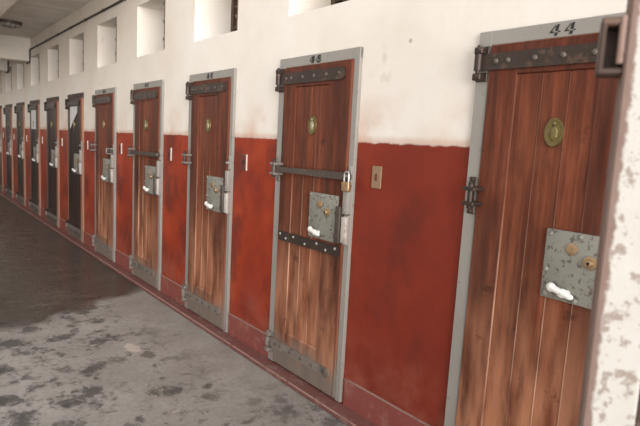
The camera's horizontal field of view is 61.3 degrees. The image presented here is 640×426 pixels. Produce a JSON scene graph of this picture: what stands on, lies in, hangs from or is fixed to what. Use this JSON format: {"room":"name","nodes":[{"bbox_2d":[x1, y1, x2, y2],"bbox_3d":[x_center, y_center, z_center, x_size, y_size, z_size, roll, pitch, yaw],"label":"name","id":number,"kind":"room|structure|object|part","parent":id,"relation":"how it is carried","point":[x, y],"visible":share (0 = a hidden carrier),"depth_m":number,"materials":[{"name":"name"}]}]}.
{"room":"prison interior","nodes":[
{"label":"prison interior","id":0,"kind":"room"},
{"bbox_2d":[0,0,92,37],"bbox_3d":[-6.941,-3.484,10.863,1.359,0.160,16.900,-3,9,-38],"label":"ceiling","id":1,"kind":"structure","parent":0,"point":[36,16],"depth_m":7.79,"materials":[{"name":"white paint"}]},
{"bbox_2d":[0,60,7,71],"bbox_3d":[-7.287,-3.303,11.571,1.038,0.410,0.320,-3,9,-38],"label":"beam","id":2,"kind":"structure","parent":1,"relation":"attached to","point":[3,63],"depth_m":11.73,"materials":[{"name":"white paint"}]},
{"bbox_2d":[0,0,16,16],"bbox_3d":[-7.365,-3.183,10.577,0.320,0.410,16.900,-3,9,-38],"label":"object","id":3,"kind":"structure","parent":1,"relation":"attached to","point":[5,5],"depth_m":5.54,"materials":[{"name":"beige paint"}]},
{"bbox_2d":[0,19,21,28],"bbox_3d":[-4.820,-2.931,8.389,0.360,0.115,0.220,-3,9,-38],"label":"ceiling lamp","id":4,"kind":"object","parent":1,"relation":"attached to","point":[8,23],"visible":1,"depth_m":8.33,"materials":[{"name":"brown metal"}]},
{"bbox_3d":[-4.820,-2.938,8.388,0.280,0.100,0.150,-3,9,-38],"label":"glass","id":5,"kind":"part","parent":4,"relation":"part of","materials":[{"name":"white glass"}]},
{"bbox_2d":[0,34,30,62],"bbox_3d":[-5.821,-2.995,9.722,1.038,0.410,0.320,-3,9,-38],"label":"beam","id":6,"kind":"structure","parent":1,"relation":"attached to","point":[12,48],"depth_m":9.77,"materials":[{"name":"white paint"}]},
{"bbox_2d":[0,195,346,425],"bbox_3d":[-4.469,0.519,6.990,3.500,0.120,27.000,-3,9,-38],"label":"floor","id":7,"kind":"structure","parent":0,"point":[82,344],"depth_m":3.80,"materials":[{"name":"concrete"}]},
{"bbox_2d":[0,191,375,425],"bbox_3d":[-4.682,0.152,9.205,0.110,0.038,23.200,-3,9,-38],"label":"curb","id":8,"kind":"structure","parent":7,"relation":"on","point":[321,399],"depth_m":4.08,"materials":[{"name":"red paint"}]},
{"bbox_2d":[577,0,639,425],"bbox_3d":[0.520,0.284,0.981,0.144,2.350,0.070,6,8,22],"label":"gate post","id":9,"kind":"object","parent":7,"relation":"on","point":[610,392],"visible":1,"depth_m":0.93,"materials":[{"name":"white paint"}]},
{"bbox_2d":[0,0,626,425],"bbox_3d":[-4.366,-1.672,9.152,0.450,3.700,23.200,-3,9,-38],"label":"wall","id":10,"kind":"structure","parent":0,"point":[418,87],"depth_m":3.08,"materials":[{"name":"paint"}]},
{"bbox_2d":[0,133,1,191],"bbox_3d":[-7.834,-1.533,13.141,0.081,1.974,0.735,-3,9,-38],"label":"door","id":11,"kind":"structure","parent":10,"relation":"in","point":[0,133],"depth_m":13.01,"materials":[{"name":"brown wood"}]},
{"bbox_2d":[0,106,2,192],"bbox_3d":[-7.811,-1.558,13.127,0.069,2.058,0.788,-3,9,-38],"label":"door frame","id":12,"kind":"structure","parent":10,"relation":"attached to","point":[1,138],"depth_m":12.82,"materials":[{"name":"grey paint"}]},
{"bbox_2d":[3,107,11,197],"bbox_3d":[-6.971,-1.352,12.052,0.081,1.974,0.735,-3,9,-38],"label":"door","id":13,"kind":"structure","parent":10,"relation":"in","point":[8,189],"depth_m":12.07,"materials":[{"name":"brown wood"}]},
{"bbox_3d":[-6.943,-1.409,12.061,0.020,1.620,0.339,-3,9,-38],"label":"plank panel","id":14,"kind":"part","parent":13,"relation":"part of","materials":[{"name":"brown wood"}]},
{"bbox_2d":[3,104,13,198],"bbox_3d":[-6.948,-1.377,12.039,0.069,2.058,0.788,-3,9,-38],"label":"door frame","id":15,"kind":"structure","parent":10,"relation":"attached to","point":[8,105],"depth_m":11.76,"materials":[{"name":"grey paint"}]},
{"bbox_2d":[14,106,23,204],"bbox_3d":[-6.110,-1.172,10.967,0.081,1.974,0.735,-3,9,-38],"label":"door","id":16,"kind":"structure","parent":10,"relation":"in","point":[18,109],"depth_m":10.98,"materials":[{"name":"brown wood"}]},
{"bbox_3d":[-6.082,-1.228,10.976,0.020,1.620,0.339,-3,9,-38],"label":"plank panel","id":17,"kind":"part","parent":16,"relation":"part of","materials":[{"name":"brown wood"}]},
{"bbox_2d":[14,102,25,206],"bbox_3d":[-6.088,-1.196,10.954,0.069,2.058,0.788,-3,9,-38],"label":"door frame","id":18,"kind":"structure","parent":10,"relation":"attached to","point":[22,104],"depth_m":10.69,"materials":[{"name":"grey paint"}]},
{"bbox_2d":[27,104,38,214],"bbox_3d":[-5.248,-0.991,9.880,0.081,1.974,0.735,-3,9,-38],"label":"door","id":19,"kind":"structure","parent":10,"relation":"in","point":[33,132],"depth_m":9.91,"materials":[{"name":"brown wood"}]},
{"bbox_2d":[31,110,35,128],"bbox_3d":[-5.185,-1.690,9.778,0.001,0.335,0.400,-3,9,-38],"label":"paper notice","id":20,"kind":"object","parent":19,"relation":"attached to","point":[33,112],"visible":1,"depth_m":9.77,"materials":[{"name":"white paper"}]},
{"bbox_3d":[-5.220,-1.047,9.889,0.020,1.620,0.339,-3,9,-38],"label":"plank panel","id":21,"kind":"part","parent":19,"relation":"part of","materials":[{"name":"brown wood"}]},
{"bbox_2d":[27,100,40,215],"bbox_3d":[-5.225,-1.015,9.866,0.069,2.058,0.788,-3,9,-38],"label":"door frame","id":22,"kind":"structure","parent":10,"relation":"attached to","point":[37,102],"depth_m":9.60,"materials":[{"name":"grey paint"}]},
{"bbox_2d":[44,101,56,225],"bbox_3d":[-4.385,-0.810,8.792,0.081,1.974,0.735,-3,9,-38],"label":"door","id":23,"kind":"structure","parent":10,"relation":"in","point":[51,106],"depth_m":8.79,"materials":[{"name":"brown wood"}]},
{"bbox_3d":[-4.357,-0.866,8.801,0.020,1.620,0.339,-3,9,-38],"label":"plank panel","id":24,"kind":"part","parent":23,"relation":"part of","materials":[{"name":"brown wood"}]},
{"bbox_3d":[-4.265,-0.870,8.639,0.021,0.277,0.273,-3,9,-38],"label":"lock plate","id":25,"kind":"part","parent":23,"relation":"part of","materials":[{"name":"grey paint"}]},
{"bbox_2d":[44,96,59,227],"bbox_3d":[-4.363,-0.834,8.778,0.069,2.058,0.788,-3,9,-38],"label":"door frame","id":26,"kind":"structure","parent":10,"relation":"attached to","point":[57,153],"depth_m":8.51,"materials":[{"name":"grey paint"}]},
{"bbox_2d":[58,44,58,77],"bbox_3d":[-4.095,-2.392,8.718,0.408,0.518,0.740,-3,9,-38],"label":"window","id":27,"kind":"structure","parent":10,"relation":"in","point":[58,44],"depth_m":8.31,"materials":[{"name":"grey metal"}]},
{"bbox_2d":[5,0,125,72],"bbox_3d":[-4.747,-2.765,9.183,0.032,0.255,11.200,-3,9,-38],"label":"cable","id":28,"kind":"object","parent":10,"relation":"attached to","point":[119,1],"visible":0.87,"depth_m":7.56,"materials":[{"name":"metal"}]},
{"bbox_2d":[65,98,80,240],"bbox_3d":[-3.527,-0.630,7.710,0.081,1.974,0.735,-3,9,-38],"label":"door","id":29,"kind":"structure","parent":10,"relation":"in","point":[74,224],"depth_m":7.71,"materials":[{"name":"brown wood"}]},
{"bbox_2d":[70,106,76,127],"bbox_3d":[-3.482,-1.343,7.630,0.002,0.315,0.380,-3,9,-38],"label":"paper scrap","id":30,"kind":"object","parent":29,"relation":"attached to","point":[73,110],"visible":1,"depth_m":7.66,"materials":[{"name":"white paper"}]},
{"bbox_3d":[-3.499,-0.686,7.719,0.020,1.620,0.339,-3,9,-38],"label":"plank panel","id":31,"kind":"part","parent":29,"relation":"part of","materials":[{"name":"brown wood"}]},
{"bbox_3d":[-3.407,-0.690,7.557,0.021,0.277,0.273,-3,9,-38],"label":"lock plate","id":32,"kind":"part","parent":29,"relation":"part of","materials":[{"name":"grey paint"}]},
{"bbox_2d":[65,92,83,242],"bbox_3d":[-3.505,-0.654,7.696,0.069,2.058,0.788,-3,9,-38],"label":"door frame","id":33,"kind":"structure","parent":10,"relation":"attached to","point":[77,95],"depth_m":7.41,"materials":[{"name":"grey paint"}]},
{"bbox_2d":[82,33,83,70],"bbox_3d":[-3.237,-2.212,7.636,0.408,0.518,0.740,-3,9,-38],"label":"window","id":34,"kind":"structure","parent":10,"relation":"in","point":[83,33],"depth_m":7.23,"materials":[{"name":"grey metal"}]},
{"bbox_2d":[92,94,111,258],"bbox_3d":[-2.686,-0.454,6.650,0.081,1.974,0.735,-3,9,-38],"label":"door","id":35,"kind":"structure","parent":10,"relation":"in","point":[103,240],"depth_m":6.64,"materials":[{"name":"brown wood"}]},
{"bbox_3d":[-2.658,-0.510,6.659,0.020,1.620,0.339,-3,9,-38],"label":"plank panel","id":36,"kind":"part","parent":35,"relation":"part of","materials":[{"name":"brown wood"}]},
{"bbox_3d":[-2.566,-0.513,6.497,0.021,0.277,0.273,-3,9,-38],"label":"lock plate","id":37,"kind":"part","parent":35,"relation":"part of","materials":[{"name":"grey paint"}]},
{"bbox_2d":[105,147,112,154],"bbox_3d":[-2.494,-0.729,6.338,0.080,0.090,0.165,-3,9,-38],"label":"latch","id":38,"kind":"object","parent":35,"relation":"attached to","point":[108,150],"depth_m":6.29,"materials":[{"name":"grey metal"}]},
{"bbox_2d":[89,87,116,261],"bbox_3d":[-2.676,-0.477,6.626,0.100,2.058,0.788,-3,9,-38],"label":"door frame","id":39,"kind":"structure","parent":10,"relation":"attached to","point":[113,91],"depth_m":6.39,"materials":[{"name":"grey paint"}]},
{"bbox_2d":[115,17,116,61],"bbox_3d":[-2.396,-2.035,6.575,0.408,0.518,0.740,-3,9,-38],"label":"window","id":40,"kind":"structure","parent":10,"relation":"in","point":[116,17],"depth_m":6.17,"materials":[{"name":"grey metal"}]},
{"bbox_2d":[119,143,121,153],"bbox_3d":[-2.286,-0.736,6.177,0.019,0.120,0.080,-3,9,-38],"label":"wall plate","id":41,"kind":"object","parent":10,"relation":"attached to","point":[120,144],"visible":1,"depth_m":6.16,"materials":[{"name":"brown paint"}]},
{"bbox_2d":[129,87,158,287],"bbox_3d":[-1.820,-0.272,5.558,0.081,1.974,0.735,-3,9,-38],"label":"door","id":42,"kind":"structure","parent":10,"relation":"in","point":[143,261],"depth_m":5.54,"materials":[{"name":"brown wood"}]},
{"bbox_3d":[-1.792,-0.328,5.566,0.020,1.620,0.339,-3,9,-38],"label":"plank panel","id":43,"kind":"part","parent":42,"relation":"part of","materials":[{"name":"brown wood"}]},
{"bbox_3d":[-1.700,-0.332,5.405,0.021,0.277,0.273,-3,9,-38],"label":"lock plate","id":44,"kind":"part","parent":42,"relation":"part of","materials":[{"name":"grey paint"}]},
{"bbox_2d":[128,150,159,156],"bbox_3d":[-1.782,-0.602,5.465,0.034,0.045,0.743,-3,10,-42],"label":"bar","id":45,"kind":"object","parent":10,"relation":"attached to","point":[152,154],"visible":1,"depth_m":5.42,"materials":[{"name":"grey metal"}]},
{"bbox_2d":[127,80,164,290],"bbox_3d":[-1.810,-0.296,5.534,0.100,2.058,0.788,-3,9,-38],"label":"door frame","id":46,"kind":"structure","parent":10,"relation":"attached to","point":[159,83],"depth_m":5.30,"materials":[{"name":"grey paint"}]},
{"bbox_2d":[163,0,164,48],"bbox_3d":[-1.530,-1.854,5.483,0.408,0.518,0.740,-3,9,-38],"label":"window","id":47,"kind":"structure","parent":10,"relation":"in","point":[164,0],"depth_m":5.08,"materials":[{"name":"grey metal"}]},
{"bbox_2d":[167,148,171,160],"bbox_3d":[-1.420,-0.554,5.085,0.019,0.120,0.080,-3,9,-38],"label":"wall plate","id":48,"kind":"object","parent":10,"relation":"attached to","point":[169,150],"visible":1,"depth_m":5.07,"materials":[{"name":"brown paint"}]},
{"bbox_2d":[181,78,228,327],"bbox_3d":[-0.967,-0.093,4.481,0.081,1.974,0.735,-3,9,-38],"label":"door","id":49,"kind":"structure","parent":10,"relation":"in","point":[209,108],"depth_m":4.46,"materials":[{"name":"brown wood"}]},
{"bbox_3d":[-0.939,-0.149,4.490,0.020,1.620,0.339,-3,9,-38],"label":"plank panel","id":50,"kind":"part","parent":49,"relation":"part of","materials":[{"name":"brown wood"}]},
{"bbox_3d":[-0.897,-0.065,4.361,0.041,0.052,0.107,-3,9,-38],"label":"lever handle","id":51,"kind":"part","parent":49,"relation":"part of","materials":[{"name":"white paint"}]},
{"bbox_3d":[-0.847,-0.153,4.328,0.021,0.277,0.273,-3,9,-38],"label":"lock plate","id":52,"kind":"part","parent":49,"relation":"part of","materials":[{"name":"grey paint"}]},
{"bbox_2d":[181,68,236,332],"bbox_3d":[-0.956,-0.117,4.458,0.100,2.058,0.788,-3,9,-38],"label":"door frame","id":53,"kind":"structure","parent":10,"relation":"attached to","point":[231,73],"depth_m":4.23,"materials":[{"name":"grey paint"}]},
{"bbox_2d":[3,186,430,425],"bbox_3d":[-4.637,0.053,9.224,0.014,0.167,23.200,-3,9,-38],"label":"baseboard","id":54,"kind":"structure","parent":10,"relation":"attached to","point":[365,403],"depth_m":3.18,"materials":[{"name":"red paint"}]},
{"bbox_2d":[230,0,237,31],"bbox_3d":[-0.676,-1.675,4.407,0.408,0.518,0.740,-3,9,-38],"label":"window","id":55,"kind":"structure","parent":10,"relation":"in","point":[234,3],"depth_m":4.75,"materials":[{"name":"metal"}]},
{"bbox_2d":[240,154,247,170],"bbox_3d":[-0.566,-0.375,4.008,0.019,0.120,0.080,-3,9,-38],"label":"wall plate","id":56,"kind":"object","parent":10,"relation":"attached to","point":[244,158],"visible":1,"depth_m":4.00,"materials":[{"name":"brown paint"}]},
{"bbox_2d":[265,60,350,395],"bbox_3d":[-0.104,0.082,3.393,0.081,1.974,0.735,-3,9,-38],"label":"door","id":57,"kind":"structure","parent":10,"relation":"in","point":[316,97],"depth_m":3.36,"materials":[{"name":"brown wood"}]},
{"bbox_3d":[-0.076,0.026,3.402,0.020,1.620,0.339,-3,9,-38],"label":"plank panel","id":58,"kind":"part","parent":57,"relation":"part of","materials":[{"name":"brown wood"}]},
{"bbox_3d":[-0.034,0.110,3.273,0.041,0.052,0.107,-3,9,-38],"label":"lever handle","id":59,"kind":"part","parent":57,"relation":"part of","materials":[{"name":"white paint"}]},
{"bbox_3d":[0.016,0.022,3.240,0.021,0.277,0.273,-3,9,-38],"label":"lock plate","id":60,"kind":"part","parent":57,"relation":"part of","materials":[{"name":"grey paint"}]},
{"bbox_2d":[271,165,351,180],"bbox_3d":[-0.066,-0.248,3.300,0.034,0.045,0.743,-3,10,-42],"label":"bar","id":61,"kind":"object","parent":10,"relation":"attached to","point":[317,173],"visible":0.92,"depth_m":3.25,"materials":[{"name":"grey metal"}]},
{"bbox_2d":[341,171,350,191],"bbox_3d":[0.148,-0.178,3.021,0.027,0.117,0.060,-3,9,-38],"label":"padlock","id":62,"kind":"object","parent":61,"relation":"hanging from","point":[345,186],"visible":1,"depth_m":3.01,"materials":[{"name":"gold metal"}]},
{"bbox_2d":[264,46,363,402],"bbox_3d":[-0.094,0.058,3.370,0.100,2.058,0.788,-3,9,-38],"label":"door frame","id":63,"kind":"structure","parent":10,"relation":"attached to","point":[355,55],"depth_m":3.15,"materials":[{"name":"grey paint"}]},
{"bbox_2d":[331,0,347,4],"bbox_3d":[0.192,-1.493,3.312,0.408,0.518,0.740,-3,9,-38],"label":"window","id":64,"kind":"structure","parent":10,"relation":"in","point":[333,2],"depth_m":3.68,"materials":[{"name":"metal"}]},
{"bbox_2d":[371,166,381,188],"bbox_3d":[0.304,-0.193,2.914,0.014,0.120,0.070,-3,9,-38],"label":"wall plate","id":65,"kind":"object","parent":10,"relation":"attached to","point":[376,170],"visible":1,"depth_m":2.91,"materials":[{"name":"beige paint"}]},
{"bbox_2d":[444,12,625,425],"bbox_3d":[0.862,0.277,2.166,0.100,2.037,0.788,-3,9,-38],"label":"door frame","id":66,"kind":"structure","parent":10,"relation":"attached to","point":[587,26],"depth_m":2.38,"materials":[{"name":"grey paint"}]},
{"bbox_2d":[455,34,617,425],"bbox_3d":[0.850,0.300,2.191,0.081,1.954,0.731,-3,9,-38],"label":"door","id":67,"kind":"structure","parent":10,"relation":"in","point":[548,123],"depth_m":2.18,"materials":[{"name":"red wood"}]},
{"bbox_3d":[0.879,0.244,2.198,0.020,1.604,0.339,-3,9,-38],"label":"plank panel","id":68,"kind":"part","parent":67,"relation":"part of","materials":[{"name":"brown wood"}]},
{"bbox_3d":[0.920,0.299,2.069,0.041,0.052,0.107,-3,9,-38],"label":"lever handle","id":69,"kind":"part","parent":67,"relation":"part of","materials":[{"name":"white paint"}]},
{"bbox_3d":[0.971,0.212,2.035,0.021,0.274,0.273,-3,9,-38],"label":"lock plate","id":70,"kind":"part","parent":67,"relation":"part of","materials":[{"name":"grey paint"}]}
]}

